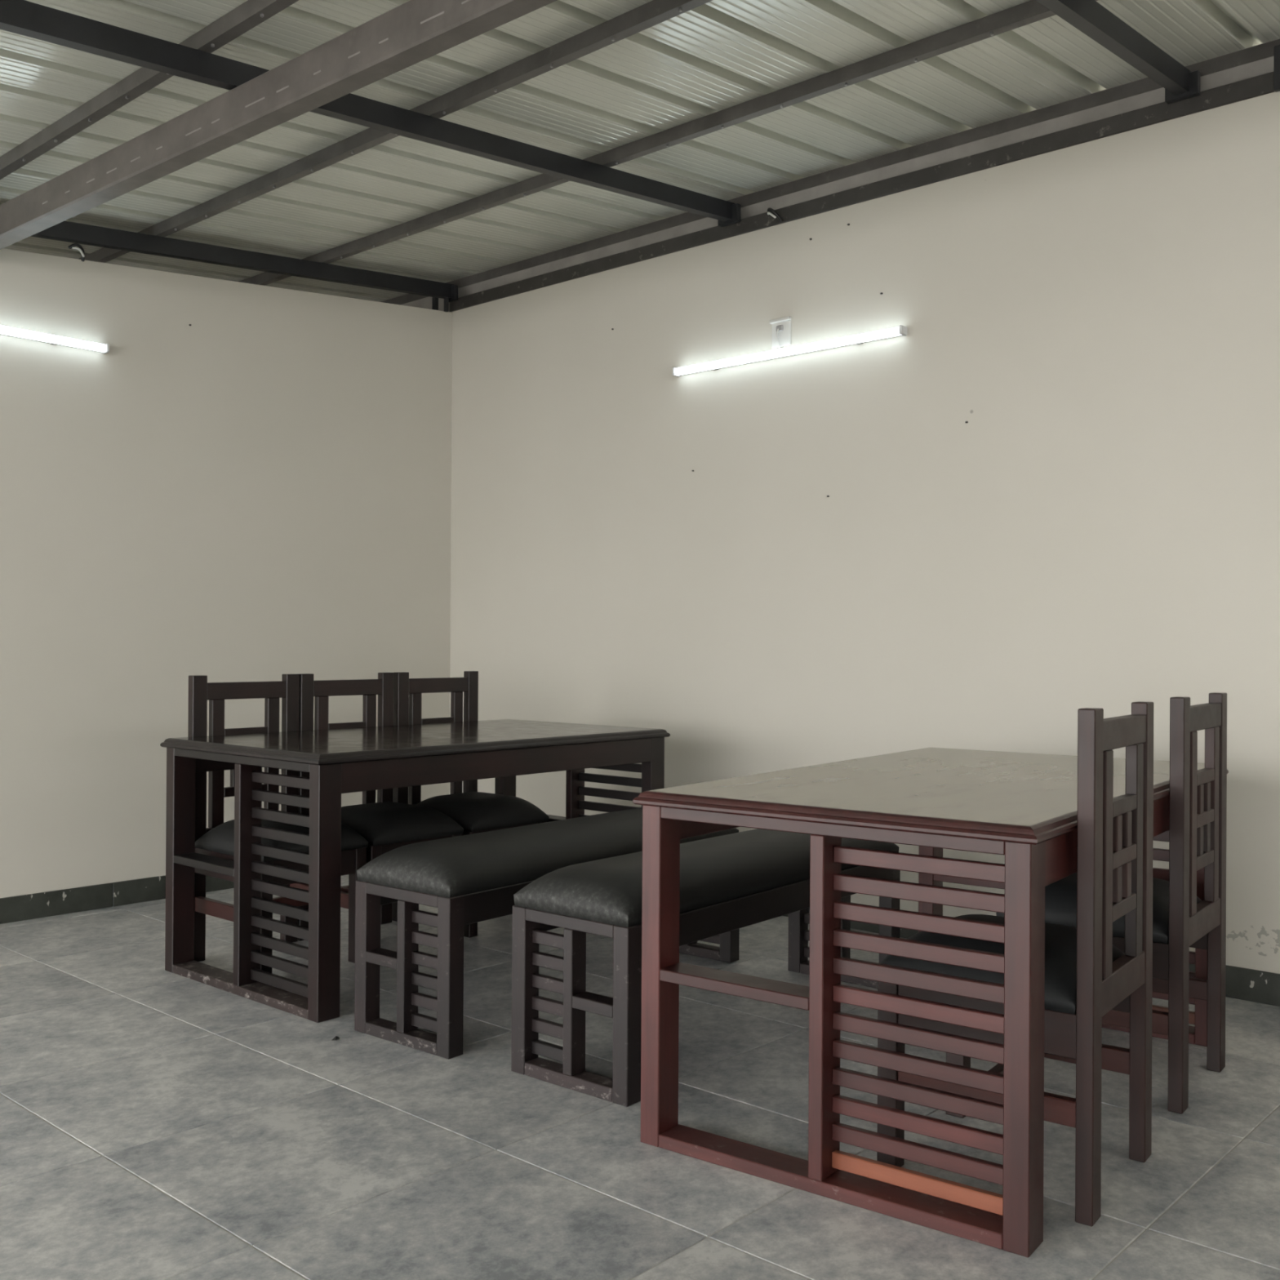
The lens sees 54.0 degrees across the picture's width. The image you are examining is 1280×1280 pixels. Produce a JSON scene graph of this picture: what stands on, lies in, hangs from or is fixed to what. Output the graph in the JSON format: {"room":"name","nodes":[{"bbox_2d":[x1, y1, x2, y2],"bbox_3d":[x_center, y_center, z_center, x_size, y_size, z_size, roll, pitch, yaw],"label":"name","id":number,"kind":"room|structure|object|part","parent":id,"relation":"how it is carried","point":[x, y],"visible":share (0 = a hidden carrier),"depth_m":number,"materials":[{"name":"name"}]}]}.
{"room":"dining hall","nodes":[
{"label":"dining hall","id":0,"kind":"room"},
{"bbox_2d":[0,248,452,897],"bbox_3d":[-2.691,-0.316,4.856,0.157,2.862,4.900,0,0,42],"label":"wall","id":1,"kind":"structure","parent":0,"point":[251,482],"depth_m":5.50,"materials":[{"name":"beige paint"}]},
{"bbox_2d":[0,324,109,353],"bbox_3d":[-2.604,-1.216,4.806,0.047,0.035,1.148,0,0,42],"label":"tube light","id":2,"kind":"object","parent":1,"relation":"attached to","point":[7,331],"visible":1,"depth_m":5.06,"materials":[{"name":"white plastic"}]},
{"bbox_2d":[67,243,84,261],"bbox_3d":[-2.298,-1.587,5.136,0.048,0.060,0.068,0,0,42],"label":"stub","id":3,"kind":"object","parent":1,"relation":"attached to","point":[80,249],"visible":1,"depth_m":5.12,"materials":[{"name":"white plastic"}]},
{"bbox_2d":[0,875,234,924],"bbox_3d":[-2.646,1.065,4.796,0.011,0.100,4.886,0,0,42],"label":"baseboard","id":4,"kind":"structure","parent":1,"relation":"attached to","point":[48,904],"depth_m":5.19,"materials":[{"name":"tile"}]},
{"bbox_2d":[0,874,1279,1279],"bbox_3d":[-0.724,1.157,1.259,7.900,0.080,7.900,0,0,42],"label":"floor","id":5,"kind":"structure","parent":0,"point":[157,1123],"depth_m":2.79,"materials":[{"name":"tile"}]},
{"bbox_2d":[187,673,368,973],"bbox_3d":[-1.262,0.625,4.388,0.467,0.997,0.430,0,0,41],"label":"dining chair","id":6,"kind":"object","parent":5,"relation":"on","point":[217,840],"visible":0.43,"depth_m":4.39,"materials":[{"name":"dark wood"},{"name":"black leather"}]},
{"bbox_3d":[-1.548,0.623,4.388,0.034,0.997,0.055,0,0,41],"label":"post","id":7,"kind":"part","parent":6,"relation":"part of","materials":[{"name":"black wood"}]},
{"bbox_3d":[-1.427,0.543,4.532,0.024,0.033,0.175,0,0,41],"label":"cross rail","id":8,"kind":"part","parent":6,"relation":"part of","materials":[{"name":"black wood"}]},
{"bbox_3d":[-1.426,0.333,4.533,0.024,0.031,0.175,0,0,41],"label":"cross rail","id":9,"kind":"part","parent":6,"relation":"part of","materials":[{"name":"black wood"}]},
{"bbox_3d":[-1.423,0.181,4.531,0.030,0.060,0.320,0,0,41],"label":"rail","id":10,"kind":"part","parent":6,"relation":"part of","materials":[{"name":"black wood"}]},
{"bbox_3d":[-1.234,0.922,4.114,0.045,0.400,0.043,0,0,41],"label":"leg","id":11,"kind":"part","parent":6,"relation":"part of","materials":[{"name":"black wood"}]},
{"bbox_2d":[195,813,368,862],"bbox_3d":[-1.248,0.671,4.376,0.430,0.104,0.416,0,0,41],"label":"seat cushion","id":12,"kind":"object","parent":6,"relation":"on","point":[217,840],"depth_m":4.30,"materials":[{"name":"black leather"}]},
{"bbox_3d":[-1.303,0.625,4.671,0.034,0.997,0.055,0,0,41],"label":"post","id":13,"kind":"part","parent":6,"relation":"part of","materials":[{"name":"black wood"}]},
{"bbox_3d":[-0.990,0.925,4.396,0.045,0.400,0.043,0,0,41],"label":"leg","id":14,"kind":"part","parent":6,"relation":"part of","materials":[{"name":"black wood"}]},
{"bbox_2d":[297,672,463,941],"bbox_3d":[-0.975,0.627,4.719,0.467,0.997,0.430,0,0,41],"label":"dining chair","id":15,"kind":"object","parent":5,"relation":"on","point":[387,825],"visible":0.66,"depth_m":4.70,"materials":[{"name":"dark wood"},{"name":"black leather"}]},
{"bbox_3d":[-1.261,0.625,4.719,0.034,0.997,0.055,0,0,41],"label":"post","id":16,"kind":"part","parent":15,"relation":"part of","materials":[{"name":"black wood"}]},
{"bbox_3d":[-1.139,0.336,4.864,0.024,0.031,0.175,0,0,41],"label":"cross rail","id":17,"kind":"part","parent":15,"relation":"part of","materials":[{"name":"black wood"}]},
{"bbox_3d":[-1.136,0.184,4.862,0.030,0.060,0.320,0,0,41],"label":"rail","id":18,"kind":"part","parent":15,"relation":"part of","materials":[{"name":"black wood"}]},
{"bbox_3d":[-0.947,0.925,4.445,0.045,0.400,0.043,0,0,41],"label":"leg","id":19,"kind":"part","parent":15,"relation":"part of","materials":[{"name":"black wood"}]},
{"bbox_3d":[-1.016,0.628,5.002,0.034,0.997,0.055,0,0,41],"label":"post","id":20,"kind":"part","parent":15,"relation":"part of","materials":[{"name":"black wood"}]},
{"bbox_2d":[341,801,463,846],"bbox_3d":[-0.961,0.674,4.707,0.430,0.104,0.416,0,0,41],"label":"seat cushion","id":21,"kind":"object","parent":15,"relation":"on","point":[381,824],"depth_m":4.57,"materials":[{"name":"black leather"}]},
{"bbox_2d":[160,719,670,1022],"bbox_3d":[-0.757,0.733,4.568,0.914,0.788,1.609,0,0,41],"label":"dining table","id":22,"kind":"object","parent":5,"relation":"on","point":[338,762],"visible":0.74,"depth_m":4.00,"materials":[{"name":"brown wood"}]},
{"bbox_3d":[-1.564,0.742,4.273,0.050,0.758,0.080,0,0,41],"label":"leg","id":23,"kind":"part","parent":22,"relation":"part of","materials":[{"name":"red wood"}]},
{"bbox_3d":[-1.403,0.738,4.134,0.375,0.026,0.079,0,0,41],"label":"cross rail","id":24,"kind":"part","parent":22,"relation":"part of","materials":[{"name":"brown wood"}]},
{"bbox_3d":[-1.252,1.107,3.999,0.782,0.029,0.079,0,0,41],"label":"rail","id":25,"kind":"part","parent":22,"relation":"part of","materials":[{"name":"brown wood"}]},
{"bbox_3d":[-1.247,0.378,4.002,0.782,0.027,0.079,0,0,41],"label":"rail","id":26,"kind":"part","parent":22,"relation":"part of","materials":[{"name":"brown wood"}]},
{"bbox_3d":[-0.936,0.744,3.728,0.050,0.758,0.080,0,0,41],"label":"leg","id":27,"kind":"part","parent":22,"relation":"part of","materials":[{"name":"red wood"}]},
{"bbox_3d":[-0.580,0.752,5.407,0.050,0.758,0.080,0,0,41],"label":"leg","id":28,"kind":"part","parent":22,"relation":"part of","materials":[{"name":"red wood"}]},
{"bbox_3d":[-0.419,0.748,5.269,0.375,0.026,0.079,0,0,41],"label":"cross rail","id":29,"kind":"part","parent":22,"relation":"part of","materials":[{"name":"brown wood"}]},
{"bbox_3d":[0.049,0.754,4.862,0.050,0.758,0.080,0,0,41],"label":"leg","id":30,"kind":"part","parent":22,"relation":"part of","materials":[{"name":"red wood"}]},
{"bbox_2d":[391,671,549,937],"bbox_3d":[-0.678,0.630,5.061,0.467,0.997,0.430,0,0,40],"label":"dining chair","id":31,"kind":"object","parent":5,"relation":"on","point":[475,811],"visible":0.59,"depth_m":5.04,"materials":[{"name":"dark wood"},{"name":"black leather"}]},
{"bbox_3d":[-0.965,0.628,5.058,0.034,0.997,0.055,0,0,40],"label":"post","id":32,"kind":"part","parent":31,"relation":"part of","materials":[{"name":"red wood"}]},
{"bbox_3d":[-0.844,0.339,5.204,0.024,0.031,0.175,0,0,40],"label":"cross rail","id":33,"kind":"part","parent":31,"relation":"part of","materials":[{"name":"red wood"}]},
{"bbox_3d":[-0.841,0.187,5.202,0.030,0.060,0.320,0,0,40],"label":"rail","id":34,"kind":"part","parent":31,"relation":"part of","materials":[{"name":"red wood"}]},
{"bbox_3d":[-0.648,0.928,4.787,0.045,0.400,0.043,0,0,40],"label":"leg","id":35,"kind":"part","parent":31,"relation":"part of","materials":[{"name":"red wood"}]},
{"bbox_3d":[-0.722,0.631,5.344,0.034,0.997,0.055,0,0,40],"label":"post","id":36,"kind":"part","parent":31,"relation":"part of","materials":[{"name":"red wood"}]},
{"bbox_2d":[415,791,549,832],"bbox_3d":[-0.665,0.677,5.048,0.430,0.104,0.416,0,0,40],"label":"seat cushion","id":37,"kind":"object","parent":31,"relation":"on","point":[474,811],"depth_m":4.92,"materials":[{"name":"black leather"}]},
{"bbox_2d":[354,807,739,1059],"bbox_3d":[-0.233,0.860,4.030,0.396,0.539,1.385,0,0,39],"label":"bench","id":38,"kind":"object","parent":5,"relation":"on","point":[474,877],"visible":0.57,"depth_m":3.53,"materials":[{"name":"black leather"}]},
{"bbox_3d":[-0.785,0.908,3.620,0.048,0.432,0.055,0,0,39],"label":"leg","id":39,"kind":"part","parent":38,"relation":"part of","materials":[{"name":"brown wood"}]},
{"bbox_3d":[-0.713,0.904,3.563,0.135,0.031,0.054,0,0,39],"label":"cross rail","id":40,"kind":"part","parent":38,"relation":"part of","materials":[{"name":"brown wood"}]},
{"bbox_3d":[-0.650,1.107,3.510,0.300,0.034,0.054,0,0,39],"label":"rail","id":41,"kind":"part","parent":38,"relation":"part of","materials":[{"name":"brown wood"}]},
{"bbox_3d":[-0.648,0.708,3.512,0.300,0.032,0.054,0,0,39],"label":"rail","id":42,"kind":"part","parent":38,"relation":"part of","materials":[{"name":"brown wood"}]},
{"bbox_3d":[-0.513,0.909,3.402,0.048,0.432,0.055,0,0,39],"label":"leg","id":43,"kind":"part","parent":38,"relation":"part of","materials":[{"name":"brown wood"}]},
{"bbox_2d":[356,807,738,897],"bbox_3d":[-0.232,0.643,4.031,0.390,0.106,1.379,0,0,39],"label":"cushion","id":44,"kind":"object","parent":38,"relation":"on","point":[485,864],"depth_m":3.61,"materials":[{"name":"black leather"}]},
{"bbox_3d":[0.181,1.116,4.549,0.300,0.034,0.054,0,0,39],"label":"rail","id":45,"kind":"part","parent":38,"relation":"part of","materials":[{"name":"brown wood"}]},
{"bbox_3d":[0.318,0.917,4.441,0.048,0.432,0.055,0,0,39],"label":"leg","id":46,"kind":"part","parent":38,"relation":"part of","materials":[{"name":"brown wood"}]},
{"bbox_2d":[511,828,900,1106],"bbox_3d":[0.257,0.862,3.689,0.396,0.539,1.385,0,0,39],"label":"bench","id":47,"kind":"object","parent":5,"relation":"on","point":[728,882],"visible":0.68,"depth_m":3.25,"materials":[{"name":"black leather"}]},
{"bbox_3d":[-0.300,0.910,3.285,0.048,0.432,0.055,0,0,39],"label":"leg","id":48,"kind":"part","parent":47,"relation":"part of","materials":[{"name":"brown wood"}]},
{"bbox_3d":[-0.167,1.109,3.174,0.300,0.034,0.054,0,0,39],"label":"rail","id":49,"kind":"part","parent":47,"relation":"part of","materials":[{"name":"brown wood"}]},
{"bbox_3d":[-0.164,0.710,3.176,0.300,0.032,0.054,0,0,39],"label":"rail","id":50,"kind":"part","parent":47,"relation":"part of","materials":[{"name":"brown wood"}]},
{"bbox_3d":[-0.101,0.906,3.123,0.135,0.031,0.054,0,0,39],"label":"cross rail","id":51,"kind":"part","parent":47,"relation":"part of","materials":[{"name":"brown wood"}]},
{"bbox_3d":[-0.031,0.911,3.064,0.048,0.432,0.055,0,0,39],"label":"leg","id":52,"kind":"part","parent":47,"relation":"part of","materials":[{"name":"brown wood"}]},
{"bbox_2d":[513,828,899,927],"bbox_3d":[0.258,0.646,3.690,0.390,0.106,1.379,0,0,39],"label":"cushion","id":53,"kind":"object","parent":47,"relation":"on","point":[724,872],"depth_m":3.32,"materials":[{"name":"black leather"}]},
{"bbox_3d":[0.544,0.918,4.313,0.048,0.432,0.055,0,0,39],"label":"leg","id":54,"kind":"part","parent":47,"relation":"part of","materials":[{"name":"brown wood"}]},
{"bbox_3d":[0.677,1.118,4.202,0.300,0.034,0.054,0,0,39],"label":"rail","id":55,"kind":"part","parent":47,"relation":"part of","materials":[{"name":"brown wood"}]},
{"bbox_3d":[0.742,0.915,4.151,0.135,0.031,0.054,0,0,39],"label":"cross rail","id":56,"kind":"part","parent":47,"relation":"part of","materials":[{"name":"brown wood"}]},
{"bbox_3d":[0.813,0.919,4.092,0.048,0.432,0.055,0,0,39],"label":"leg","id":57,"kind":"part","parent":47,"relation":"part of","materials":[{"name":"brown wood"}]},
{"bbox_2d":[632,746,1228,1257],"bbox_3d":[0.826,0.739,3.193,0.914,0.788,1.609,0,0,36],"label":"dining table","id":58,"kind":"object","parent":5,"relation":"on","point":[1022,807],"visible":0.66,"depth_m":2.54,"materials":[{"name":"red wood"}]},
{"bbox_3d":[0.046,0.748,2.835,0.050,0.758,0.080,0,0,36],"label":"leg","id":59,"kind":"part","parent":58,"relation":"part of","materials":[{"name":"red wood"}]},
{"bbox_3d":[0.217,0.745,2.709,0.375,0.026,0.079,0,0,36],"label":"cross rail","id":60,"kind":"part","parent":58,"relation":"part of","materials":[{"name":"red wood"}]},
{"bbox_3d":[0.379,1.114,2.587,0.782,0.029,0.079,0,0,36],"label":"rail","id":61,"kind":"part","parent":58,"relation":"part of","materials":[{"name":"red wood"}]},
{"bbox_3d":[0.384,0.384,2.590,0.782,0.027,0.079,0,0,36],"label":"rail","id":62,"kind":"part","parent":58,"relation":"part of","materials":[{"name":"red wood"}]},
{"bbox_3d":[0.936,0.757,4.045,0.050,0.758,0.080,0,0,36],"label":"leg","id":63,"kind":"part","parent":58,"relation":"part of","materials":[{"name":"red wood"}]},
{"bbox_3d":[1.108,0.754,3.919,0.375,0.026,0.079,0,0,36],"label":"cross rail","id":64,"kind":"part","parent":58,"relation":"part of","materials":[{"name":"red wood"}]},
{"bbox_3d":[0.716,0.751,2.342,0.050,0.758,0.080,0,0,36],"label":"leg","id":65,"kind":"part","parent":58,"relation":"part of","materials":[{"name":"red wood"}]},
{"bbox_3d":[1.269,1.123,3.797,0.782,0.029,0.079,0,0,36],"label":"rail","id":66,"kind":"part","parent":58,"relation":"part of","materials":[{"name":"red wood"}]},
{"bbox_3d":[1.607,0.760,3.551,0.050,0.758,0.080,0,0,36],"label":"leg","id":67,"kind":"part","parent":58,"relation":"part of","materials":[{"name":"red wood"}]},
{"bbox_2d":[876,701,1153,1226],"bbox_3d":[0.814,0.633,2.731,0.467,0.997,0.430,0,0,36],"label":"dining chair","id":68,"kind":"object","parent":5,"relation":"on","point":[1087,977],"visible":0.65,"depth_m":2.56,"materials":[{"name":"mahogany wood"},{"name":"black leather"}]},
{"bbox_3d":[0.540,0.929,2.699,0.045,0.400,0.043,0,0,36],"label":"leg","id":69,"kind":"part","parent":68,"relation":"part of","materials":[{"name":"brown wood"}]},
{"bbox_3d":[0.761,0.932,3.000,0.045,0.400,0.043,0,0,36],"label":"leg","id":70,"kind":"part","parent":68,"relation":"part of","materials":[{"name":"brown wood"}]},
{"bbox_2d":[880,914,1124,1014],"bbox_3d":[0.799,0.679,2.742,0.430,0.104,0.416,0,0,36],"label":"seat cushion","id":71,"kind":"object","parent":68,"relation":"on","point":[1064,968],"depth_m":2.60,"materials":[{"name":"leather"}]},
{"bbox_3d":[0.877,0.632,2.452,0.034,0.997,0.055,0,0,36],"label":"post","id":72,"kind":"part","parent":68,"relation":"part of","materials":[{"name":"brown wood"}]},
{"bbox_3d":[0.988,0.709,2.603,0.030,0.071,0.320,0,0,36],"label":"rail","id":73,"kind":"part","parent":68,"relation":"part of","materials":[{"name":"brown wood"}]},
{"bbox_3d":[0.991,0.191,2.604,0.030,0.060,0.320,0,0,36],"label":"rail","id":74,"kind":"part","parent":68,"relation":"part of","materials":[{"name":"brown wood"}]},
{"bbox_3d":[0.992,0.553,2.601,0.024,0.033,0.175,0,0,36],"label":"cross rail","id":75,"kind":"part","parent":68,"relation":"part of","materials":[{"name":"brown wood"}]},
{"bbox_3d":[0.992,0.447,2.602,0.024,0.032,0.175,0,0,36],"label":"cross rail","id":76,"kind":"part","parent":68,"relation":"part of","materials":[{"name":"brown wood"}]},
{"bbox_3d":[0.993,0.343,2.602,0.024,0.031,0.175,0,0,36],"label":"cross rail","id":77,"kind":"part","parent":68,"relation":"part of","materials":[{"name":"brown wood"}]},
{"bbox_3d":[1.100,0.635,2.754,0.034,0.997,0.055,0,0,36],"label":"post","id":78,"kind":"part","parent":68,"relation":"part of","materials":[{"name":"brown wood"}]},
{"bbox_2d":[995,692,1226,1114],"bbox_3d":[1.247,0.637,3.319,0.467,0.997,0.430,0,0,38],"label":"dining chair","id":79,"kind":"object","parent":5,"relation":"on","point":[1197,804],"visible":0.6,"depth_m":3.11,"materials":[{"name":"mahogany wood"},{"name":"black leather"}]},
{"bbox_2d":[995,872,1202,943],"bbox_3d":[1.232,0.684,3.330,0.430,0.104,0.416,0,0,38],"label":"seat cushion","id":80,"kind":"object","parent":79,"relation":"on","point":[1060,895],"depth_m":3.19,"materials":[{"name":"leather"}]},
{"bbox_3d":[1.304,0.637,3.038,0.034,0.997,0.055,0,0,38],"label":"post","id":81,"kind":"part","parent":79,"relation":"part of","materials":[{"name":"brown wood"}]},
{"bbox_3d":[1.418,0.713,3.187,0.030,0.071,0.320,0,0,38],"label":"rail","id":82,"kind":"part","parent":79,"relation":"part of","materials":[{"name":"brown wood"}]},
{"bbox_3d":[1.422,0.557,3.186,0.024,0.033,0.175,0,0,37],"label":"cross rail","id":83,"kind":"part","parent":79,"relation":"part of","materials":[{"name":"brown wood"}]},
{"bbox_3d":[1.422,0.452,3.186,0.024,0.032,0.175,0,0,37],"label":"cross rail","id":84,"kind":"part","parent":79,"relation":"part of","materials":[{"name":"brown wood"}]},
{"bbox_3d":[1.421,0.196,3.189,0.030,0.060,0.320,0,0,38],"label":"rail","id":85,"kind":"part","parent":79,"relation":"part of","materials":[{"name":"brown wood"}]},
{"bbox_3d":[1.423,0.347,3.186,0.024,0.031,0.175,0,0,37],"label":"cross rail","id":86,"kind":"part","parent":79,"relation":"part of","materials":[{"name":"brown wood"}]},
{"bbox_3d":[1.533,0.639,3.336,0.034,0.997,0.055,0,0,38],"label":"post","id":87,"kind":"part","parent":79,"relation":"part of","materials":[{"name":"brown wood"}]},
{"bbox_2d":[0,0,1279,311],"bbox_3d":[-1.835,-1.568,2.252,12.141,0.888,8.256,0,0,42],"label":"ceiling","id":88,"kind":"structure","parent":0,"point":[442,155],"depth_m":4.23,"materials":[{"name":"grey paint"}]},
{"bbox_2d":[767,208,782,222],"bbox_3d":[0.550,-1.759,5.202,0.068,0.060,0.048,0,0,42],"label":"stub","id":89,"kind":"object","parent":88,"relation":"attached to","point":[769,210],"visible":1,"depth_m":5.18,"materials":[{"name":"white plastic"}]},
{"bbox_3d":[1.846,-1.756,4.120,7.620,0.063,0.066,0,0,42],"label":"wall plate","id":90,"kind":"part","parent":88,"relation":"part of","materials":[{"name":"metal"}]},
{"bbox_3d":[2.002,-1.788,3.920,0.040,0.140,0.020,0,0,42],"label":"plate post","id":91,"kind":"part","parent":88,"relation":"part of","materials":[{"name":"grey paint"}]},
{"bbox_2d":[448,91,1279,973],"bbox_3d":[1.391,-0.292,4.577,9.200,2.866,0.157,0,0,42],"label":"wall","id":92,"kind":"structure","parent":0,"point":[1047,498],"depth_m":4.79,"materials":[{"name":"beige paint"}]},
{"bbox_2d":[768,316,791,349],"bbox_3d":[0.580,-1.268,5.199,0.100,0.131,0.028,0,0,42],"label":"junction box","id":93,"kind":"object","parent":92,"relation":"attached to","point":[781,327],"visible":1,"depth_m":5.20,"materials":[{"name":"white plastic"}]},
{"bbox_2d":[672,324,906,377],"bbox_3d":[0.584,-1.185,5.182,1.148,0.035,0.047,0,0,42],"label":"tube light","id":94,"kind":"object","parent":92,"relation":"attached to","point":[859,339],"visible":1,"depth_m":5.12,"materials":[{"name":"white plastic"}]},
{"bbox_2d":[782,907,1279,1006],"bbox_3d":[1.818,1.092,4.077,7.586,0.100,0.011,0,0,42],"label":"baseboard","id":95,"kind":"structure","parent":92,"relation":"attached to","point":[1241,983],"depth_m":3.98,"materials":[{"name":"tile"}]}
]}

